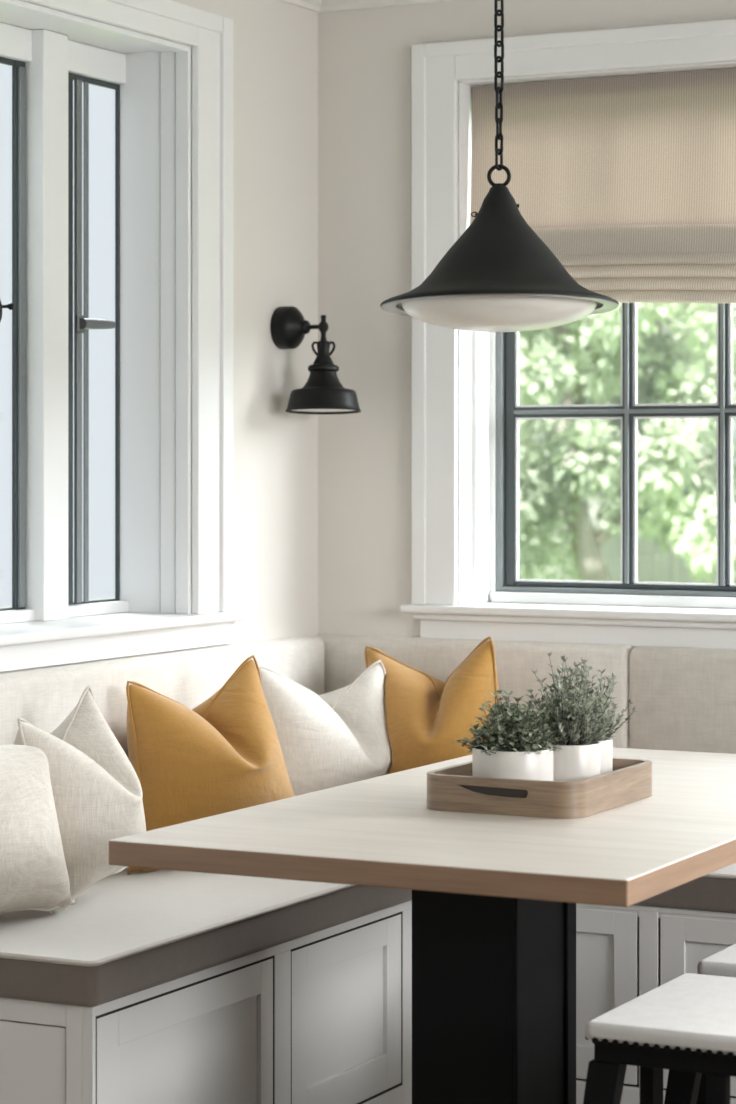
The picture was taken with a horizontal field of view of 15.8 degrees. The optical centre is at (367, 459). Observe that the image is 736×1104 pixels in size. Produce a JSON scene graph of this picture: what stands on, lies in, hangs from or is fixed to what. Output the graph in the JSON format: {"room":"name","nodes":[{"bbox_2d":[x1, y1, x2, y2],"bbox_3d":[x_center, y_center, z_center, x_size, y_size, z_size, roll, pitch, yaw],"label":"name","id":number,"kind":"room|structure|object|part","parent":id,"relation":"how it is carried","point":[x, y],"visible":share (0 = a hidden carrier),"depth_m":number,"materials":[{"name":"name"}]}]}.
{"room":"dining room","nodes":[
{"label":"dining room","id":0,"kind":"room"},
{"bbox_2d":[0,0,317,672],"bbox_3d":[-1.938,0.098,3.227,0.200,2.625,7.600,0,0,27],"label":"wall","id":1,"kind":"structure","parent":0,"point":[276,41],"depth_m":6.36,"materials":[{"name":"white paint"}]},
{"bbox_2d":[0,0,245,671],"bbox_3d":[-0.930,-0.298,5.167,0.256,1.448,2.357,0,0,27],"label":"window","id":2,"kind":"structure","parent":1,"relation":"in","point":[47,49],"depth_m":6.01,"materials":[{"name":"white paint"}]},
{"bbox_2d":[0,300,13,321],"bbox_3d":[-0.784,-0.313,5.544,0.033,0.094,0.124,0,0,27],"label":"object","id":3,"kind":"structure","parent":2,"relation":"attached to","point":[10,306],"depth_m":5.57,"materials":[{"name":"black metal"}]},
{"bbox_3d":[-0.791,-0.313,5.531,0.033,0.094,0.094,0,0,27],"label":"round plate","id":4,"kind":"part","parent":3,"relation":"part of","materials":[{"name":"black metal"}]},
{"bbox_3d":[-0.762,-0.324,5.581,0.015,0.016,0.039,0,0,43],"label":"knob","id":5,"kind":"part","parent":3,"relation":"part of","materials":[{"name":"black metal"}]},
{"bbox_3d":[-0.787,-0.271,5.693,0.011,1.189,0.190,0,0,27],"label":"sash","id":6,"kind":"part","parent":2,"relation":"part of","materials":[{"name":"grey paint"}]},
{"bbox_3d":[-0.711,-0.292,5.801,0.070,1.285,0.098,0,0,27],"label":"post","id":7,"kind":"part","parent":2,"relation":"part of","materials":[{"name":"white paint"}]},
{"bbox_3d":[-1.028,-0.900,5.214,0.038,0.070,2.008,0,0,27],"label":"head rail","id":8,"kind":"part","parent":2,"relation":"part of","materials":[{"name":"white paint"}]},
{"bbox_3d":[-1.025,0.337,5.212,0.045,0.026,2.008,0,0,27],"label":"rail","id":9,"kind":"part","parent":2,"relation":"part of","materials":[{"name":"white paint"}]},
{"bbox_3d":[-0.639,-0.271,5.982,0.011,1.189,0.299,0,0,27],"label":"sash","id":10,"kind":"part","parent":2,"relation":"part of","materials":[{"name":"grey paint"}]},
{"bbox_2d":[75,315,115,332],"bbox_3d":[-0.613,-0.305,5.979,0.030,0.040,0.133,0,0,27],"label":"lever","id":11,"kind":"object","parent":2,"relation":"attached to","point":[82,323],"visible":1,"depth_m":5.94,"materials":[{"name":"silver metal"}]},
{"bbox_3d":[-0.644,-0.305,5.940,0.010,0.040,0.034,0,0,27],"label":"mounting plate","id":12,"kind":"part","parent":11,"relation":"part of","materials":[{"name":"silver metal"}]},
{"bbox_3d":[-0.610,-0.305,5.981,0.027,0.025,0.127,0,0,27],"label":"lever arm","id":13,"kind":"part","parent":11,"relation":"part of","materials":[{"name":"silver metal"}]},
{"bbox_2d":[0,635,324,758],"bbox_3d":[-0.553,0.646,5.657,0.061,0.433,1.880,0,0,27],"label":"cushion","id":14,"kind":"object","parent":1,"relation":"attached to","point":[44,697],"visible":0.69,"depth_m":5.71,"materials":[{"name":"fabric"}]},
{"bbox_2d":[279,0,321,12],"bbox_3d":[-1.808,-1.161,3.160,0.092,0.107,7.600,0,0,27],"label":"trim","id":15,"kind":"structure","parent":1,"relation":"attached to","point":[312,5],"depth_m":6.50,"materials":[{"name":"white paint"}]},
{"bbox_2d":[270,306,360,413],"bbox_3d":[-0.120,-0.240,6.339,0.213,0.260,0.182,0,0,27],"label":"wall sconce","id":16,"kind":"object","parent":1,"relation":"attached to","point":[323,392],"visible":1,"depth_m":6.32,"materials":[{"name":"black metal"}]},
{"bbox_3d":[-0.176,-0.319,6.377,0.078,0.103,0.103,0,0,27],"label":"wall plate","id":17,"kind":"part","parent":16,"relation":"part of","materials":[{"name":"black metal"}]},
{"bbox_3d":[-0.120,-0.312,6.348,0.055,0.069,0.025,0,0,27],"label":"arm","id":18,"kind":"part","parent":16,"relation":"part of","materials":[{"name":"black metal"}]},
{"bbox_3d":[-0.107,-0.198,6.332,0.183,0.174,0.182,0,0,27],"label":"lamp shade","id":19,"kind":"part","parent":16,"relation":"part of","materials":[{"name":"black metal"}]},
{"bbox_2d":[318,0,735,636],"bbox_3d":[2.149,0.098,5.521,5.400,2.625,0.200,0,0,27],"label":"wall","id":20,"kind":"structure","parent":0,"point":[365,55],"depth_m":6.50,"materials":[{"name":"white paint"}]},
{"bbox_2d":[319,0,460,12],"bbox_3d":[2.172,-1.161,5.346,5.200,0.107,0.092,0,0,27],"label":"trim","id":21,"kind":"structure","parent":20,"relation":"attached to","point":[326,5],"depth_m":6.50,"materials":[{"name":"white paint"}]},
{"bbox_2d":[315,634,634,747],"bbox_3d":[0.237,0.646,6.348,0.841,0.433,0.061,0,0,27],"label":"cushion","id":22,"kind":"object","parent":20,"relation":"attached to","point":[438,658],"visible":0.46,"depth_m":6.27,"materials":[{"name":"fabric"}]},
{"bbox_2d":[400,19,735,648],"bbox_3d":[0.834,-0.286,6.165,1.574,1.442,0.254,0,0,27],"label":"window","id":23,"kind":"structure","parent":20,"relation":"in","point":[467,412],"depth_m":6.38,"materials":[{"name":"white paint"}]},
{"bbox_3d":[0.788,0.378,6.083,1.512,0.016,0.034,0,0,27],"label":"bed mould","id":24,"kind":"part","parent":23,"relation":"part of","materials":[{"name":"white paint"}]},
{"bbox_2d":[470,68,735,302],"bbox_3d":[0.824,-0.634,6.154,1.276,0.546,0.074,0,0,27],"label":"roman shade","id":25,"kind":"object","parent":23,"relation":"attached to","point":[629,182],"visible":0.7,"depth_m":6.24,"materials":[{"name":"beige fabric"}]},
{"bbox_3d":[0.817,-0.726,6.141,1.276,0.363,0.026,0,0,27],"label":"cloth panel","id":26,"kind":"part","parent":25,"relation":"part of","materials":[{"name":"beige fabric"}]},
{"bbox_3d":[0.819,-0.517,6.145,1.276,0.097,0.032,0,0,27],"label":"panel","id":27,"kind":"part","parent":25,"relation":"part of","materials":[{"name":"fabric"}]},
{"bbox_3d":[0.873,0.337,6.250,1.256,0.026,0.060,0,0,27],"label":"rail","id":28,"kind":"part","parent":23,"relation":"part of","materials":[{"name":"white paint"}]},
{"bbox_3d":[0.877,-0.282,6.259,1.244,1.212,0.040,0,0,27],"label":"frame","id":29,"kind":"part","parent":23,"relation":"part of","materials":[{"name":"grey metal"}]},
{"bbox_3d":[0.881,-0.279,6.267,1.210,1.179,0.030,0,0,27],"label":"sash","id":30,"kind":"part","parent":23,"relation":"part of","materials":[{"name":"grey paint"}]},
{"bbox_2d":[629,646,735,753],"bbox_3d":[1.306,0.647,5.803,1.557,0.431,0.061,0,0,27],"label":"cushion","id":31,"kind":"object","parent":20,"relation":"attached to","point":[684,698],"visible":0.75,"depth_m":6.07,"materials":[{"name":"fabric"}]},
{"bbox_3d":[0.402,-1.265,2.203,5.500,0.100,7.900,0,0,27],"label":"ceiling","id":32,"kind":"structure","parent":0,"visible":0},
{"bbox_2d":[380,0,618,331],"bbox_3d":[0.228,-0.719,4.593,0.413,0.992,0.412,0,0,0],"label":"pendant lamp","id":33,"kind":"object","parent":32,"relation":"hanging from","point":[499,275],"visible":1,"depth_m":4.51,"materials":[{"name":"black metal"}]},
{"bbox_3d":[0.228,-0.522,4.603,0.006,0.039,0.019,0,0,41],"label":"chain","id":34,"kind":"part","parent":33,"relation":"part of","materials":[{"name":"black metal"}]},
{"bbox_3d":[0.228,-0.365,4.593,0.413,0.219,0.413,0,0,27],"label":"lamp shade","id":35,"kind":"part","parent":33,"relation":"part of","materials":[{"name":"black metal"}]},
{"bbox_2d":[402,295,596,331],"bbox_3d":[0.228,-0.255,4.593,0.338,0.063,0.338,0,0,27],"label":"diffuser","id":36,"kind":"object","parent":33,"relation":"attached to","point":[492,313],"depth_m":4.49,"materials":[{"name":"white glass"}]},
{"bbox_3d":[0.402,1.440,2.203,5.500,0.080,7.900,0,0,27],"label":"floor","id":37,"kind":"structure","parent":0,"visible":0},
{"bbox_2d":[0,900,411,1103],"bbox_3d":[-0.301,1.173,5.571,0.590,0.454,1.928,0,0,27],"label":"base cabinet","id":38,"kind":"object","parent":37,"relation":"on","point":[324,1016],"visible":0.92,"depth_m":5.08,"materials":[{"name":"grey wood"}]},
{"bbox_3d":[-0.744,1.173,4.726,0.568,0.454,0.020,0,0,27],"label":"panel","id":39,"kind":"part","parent":38,"relation":"part of","materials":[{"name":"white paint"}]},
{"bbox_3d":[-0.336,1.149,4.876,0.020,0.360,0.628,0,0,27],"label":"door","id":40,"kind":"part","parent":38,"relation":"part of","materials":[{"name":"white paint"}]},
{"bbox_2d":[0,867,411,1006],"bbox_3d":[-0.271,0.905,5.546,0.542,0.080,1.947,0,0,27],"label":"seat cushion","id":41,"kind":"object","parent":38,"relation":"on","point":[125,934],"visible":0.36,"depth_m":4.97,"materials":[{"name":"beige fabric"}]},
{"bbox_2d":[0,744,75,913],"bbox_3d":[-0.709,0.681,4.911,0.227,0.369,0.408,0,0,31],"label":"throw pillow","id":42,"kind":"object","parent":41,"relation":"on","point":[33,869],"visible":1,"depth_m":4.88,"materials":[{"name":"fabric"}]},
{"bbox_2d":[13,685,145,914],"bbox_3d":[-0.557,0.654,5.159,0.300,0.418,0.245,0,0,-21],"label":"throw pillow","id":43,"kind":"object","parent":41,"relation":"on","point":[97,790],"visible":0.63,"depth_m":5.05,"materials":[{"name":"fabric"}]},
{"bbox_2d":[126,655,294,874],"bbox_3d":[-0.321,0.643,5.668,0.386,0.442,0.294,0,0,-3],"label":"throw pillow","id":44,"kind":"object","parent":41,"relation":"on","point":[223,754],"visible":0.7,"depth_m":5.55,"materials":[{"name":"yellow fabric"}]},
{"bbox_2d":[259,660,391,795],"bbox_3d":[-0.110,0.666,6.136,0.472,0.401,0.267,0,0,-15],"label":"throw pillow","id":45,"kind":"object","parent":41,"relation":"on","point":[339,737],"visible":0.47,"depth_m":6.02,"materials":[{"name":"white fabric"}]},
{"bbox_2d":[365,636,501,773],"bbox_3d":[0.172,0.635,6.162,0.281,0.457,0.357,0,0,-27],"label":"throw pillow","id":46,"kind":"object","parent":41,"relation":"on","point":[425,713],"visible":0.44,"depth_m":6.09,"materials":[{"name":"yellow fabric"}]},
{"bbox_3d":[-0.048,1.149,5.441,0.020,0.360,0.487,0,0,27],"label":"door","id":47,"kind":"part","parent":38,"relation":"part of","materials":[{"name":"white paint"}]},
{"bbox_2d":[109,748,735,1103],"bbox_3d":[0.360,1.010,4.864,0.906,0.780,1.675,0,0,27],"label":"dining table","id":48,"kind":"object","parent":37,"relation":"on","point":[495,897],"visible":0.88,"depth_m":4.57,"materials":[{"name":"brown wood"}]},
{"bbox_2d":[427,758,651,818],"bbox_3d":[0.315,0.588,4.809,0.304,0.062,0.398,0,0,27],"label":"serving tray","id":49,"kind":"object","parent":48,"relation":"on","point":[454,788],"visible":0.73,"depth_m":4.65,"materials":[{"name":"brown wood"}]},
{"bbox_2d":[453,689,562,780],"bbox_3d":[0.251,0.509,4.747,0.200,0.199,0.186,0,0,3],"label":"potted plant","id":50,"kind":"object","parent":49,"relation":"on","point":[514,748],"visible":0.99,"depth_m":4.71,"materials":[{"name":"green plant"}]},
{"bbox_3d":[0.260,0.562,4.748,0.145,0.094,0.145,0,0,27],"label":"pot","id":51,"kind":"part","parent":50,"relation":"part of","materials":[{"name":"white ceramic"}]},
{"bbox_2d":[525,651,622,780],"bbox_3d":[0.361,0.478,4.791,0.193,0.262,0.198,0,0,27],"label":"potted plant","id":52,"kind":"object","parent":49,"relation":"on","point":[579,759],"visible":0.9,"depth_m":4.78,"materials":[{"name":"green plant"}]},
{"bbox_3d":[0.365,0.560,4.805,0.112,0.097,0.112,0,0,27],"label":"pot","id":53,"kind":"part","parent":52,"relation":"part of","materials":[{"name":"white ceramic"}]},
{"bbox_2d":[544,666,636,773],"bbox_3d":[0.405,0.495,4.921,0.162,0.228,0.150,0,0,-24],"label":"potted plant","id":54,"kind":"object","parent":49,"relation":"on","point":[606,746],"visible":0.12,"depth_m":4.90,"materials":[{"name":"green plant"}]},
{"bbox_3d":[0.409,0.563,4.914,0.088,0.092,0.088,0,0,27],"label":"pot","id":55,"kind":"part","parent":54,"relation":"part of","materials":[{"name":"white ceramic"}]},
{"bbox_3d":[0.313,0.970,4.675,0.008,0.600,0.265,0,0,27],"label":"panel moulding","id":56,"kind":"part","parent":48,"relation":"part of","materials":[{"name":"black paint"}]},
{"bbox_2d":[576,903,735,1103],"bbox_3d":[1.091,1.173,5.654,1.806,0.454,0.516,0,0,27],"label":"base cabinet","id":57,"kind":"object","parent":37,"relation":"on","point":[623,954],"visible":0.3,"depth_m":5.64,"materials":[{"name":"grey wood"}]},
{"bbox_3d":[0.407,1.146,5.725,0.379,0.365,0.020,0,0,27],"label":"door","id":58,"kind":"part","parent":57,"relation":"part of","materials":[{"name":"white paint"}]},
{"bbox_2d":[633,863,735,912],"bbox_3d":[1.084,0.905,5.617,1.811,0.080,0.474,0,0,27],"label":"seat cushion","id":59,"kind":"object","parent":57,"relation":"on","point":[716,890],"visible":0.02,"depth_m":5.55,"materials":[{"name":"beige fabric"}]},
{"bbox_3d":[0.844,1.146,5.503,0.497,0.365,0.020,0,0,27],"label":"door","id":60,"kind":"part","parent":57,"relation":"part of","materials":[{"name":"white paint"}]},
{"bbox_2d":[583,973,735,1103],"bbox_3d":[0.642,1.145,4.306,0.564,0.510,0.468,0,0,27],"label":"stool","id":61,"kind":"object","parent":37,"relation":"on","point":[685,1026],"visible":1,"depth_m":4.20,"materials":[{"name":"fabric"}]},
{"bbox_3d":[0.352,1.177,4.228,0.120,0.446,0.037,0,0,27],"label":"leg","id":62,"kind":"part","parent":61,"relation":"part of","materials":[{"name":"black paint"}]},
{"bbox_3d":[0.641,0.905,4.305,0.442,0.030,0.464,0,0,27],"label":"seat","id":63,"kind":"part","parent":61,"relation":"part of","materials":[{"name":"fabric"}]},
{"bbox_3d":[0.534,1.177,4.584,0.120,0.446,0.037,0,0,27],"label":"leg","id":64,"kind":"part","parent":61,"relation":"part of","materials":[{"name":"black paint"}]},
{"bbox_2d":[697,944,735,1103],"bbox_3d":[0.890,1.145,4.811,0.580,0.510,0.464,0,0,27],"label":"stool","id":65,"kind":"object","parent":37,"relation":"on","point":[723,962],"visible":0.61,"depth_m":4.71,"materials":[{"name":"fabric"}]},
{"bbox_3d":[0.595,1.177,4.739,0.120,0.446,0.037,0,0,27],"label":"leg","id":66,"kind":"part","parent":65,"relation":"part of","materials":[{"name":"black paint"}]},
{"bbox_3d":[0.890,0.905,4.810,0.458,0.030,0.460,0,0,27],"label":"seat","id":67,"kind":"part","parent":65,"relation":"part of","materials":[{"name":"fabric"}]},
{"label":"outside","id":68,"kind":"structure","parent":0,"visible":0},
{"bbox_3d":[14.523,1.770,33.111,30.000,0.200,59.400,0,0,27],"label":"ground","id":69,"kind":"structure","parent":68,"visible":0},
{"bbox_2d":[519,303,735,582],"bbox_3d":[1.369,-0.604,16.373,2.435,4.602,2.347,0,0,27],"label":"tree","id":70,"kind":"object","parent":69,"relation":"on","point":[551,474],"visible":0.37,"depth_m":16.07,"materials":[{"name":"green plant"}]},
{"bbox_2d":[519,303,735,504],"bbox_3d":[2.361,-1.240,22.344,3.437,5.856,3.404,0,0,27],"label":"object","id":71,"kind":"object","parent":69,"relation":"on","point":[713,309],"visible":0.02,"depth_m":21.64,"materials":[{"name":"plant"}]},
{"bbox_2d":[529,494,735,583],"bbox_3d":[4.012,0.950,17.945,13.040,1.440,0.070,0,0,27],"label":"grass","id":72,"kind":"structure","parent":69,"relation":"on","point":[653,565],"depth_m":18.94,"materials":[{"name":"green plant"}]}
]}

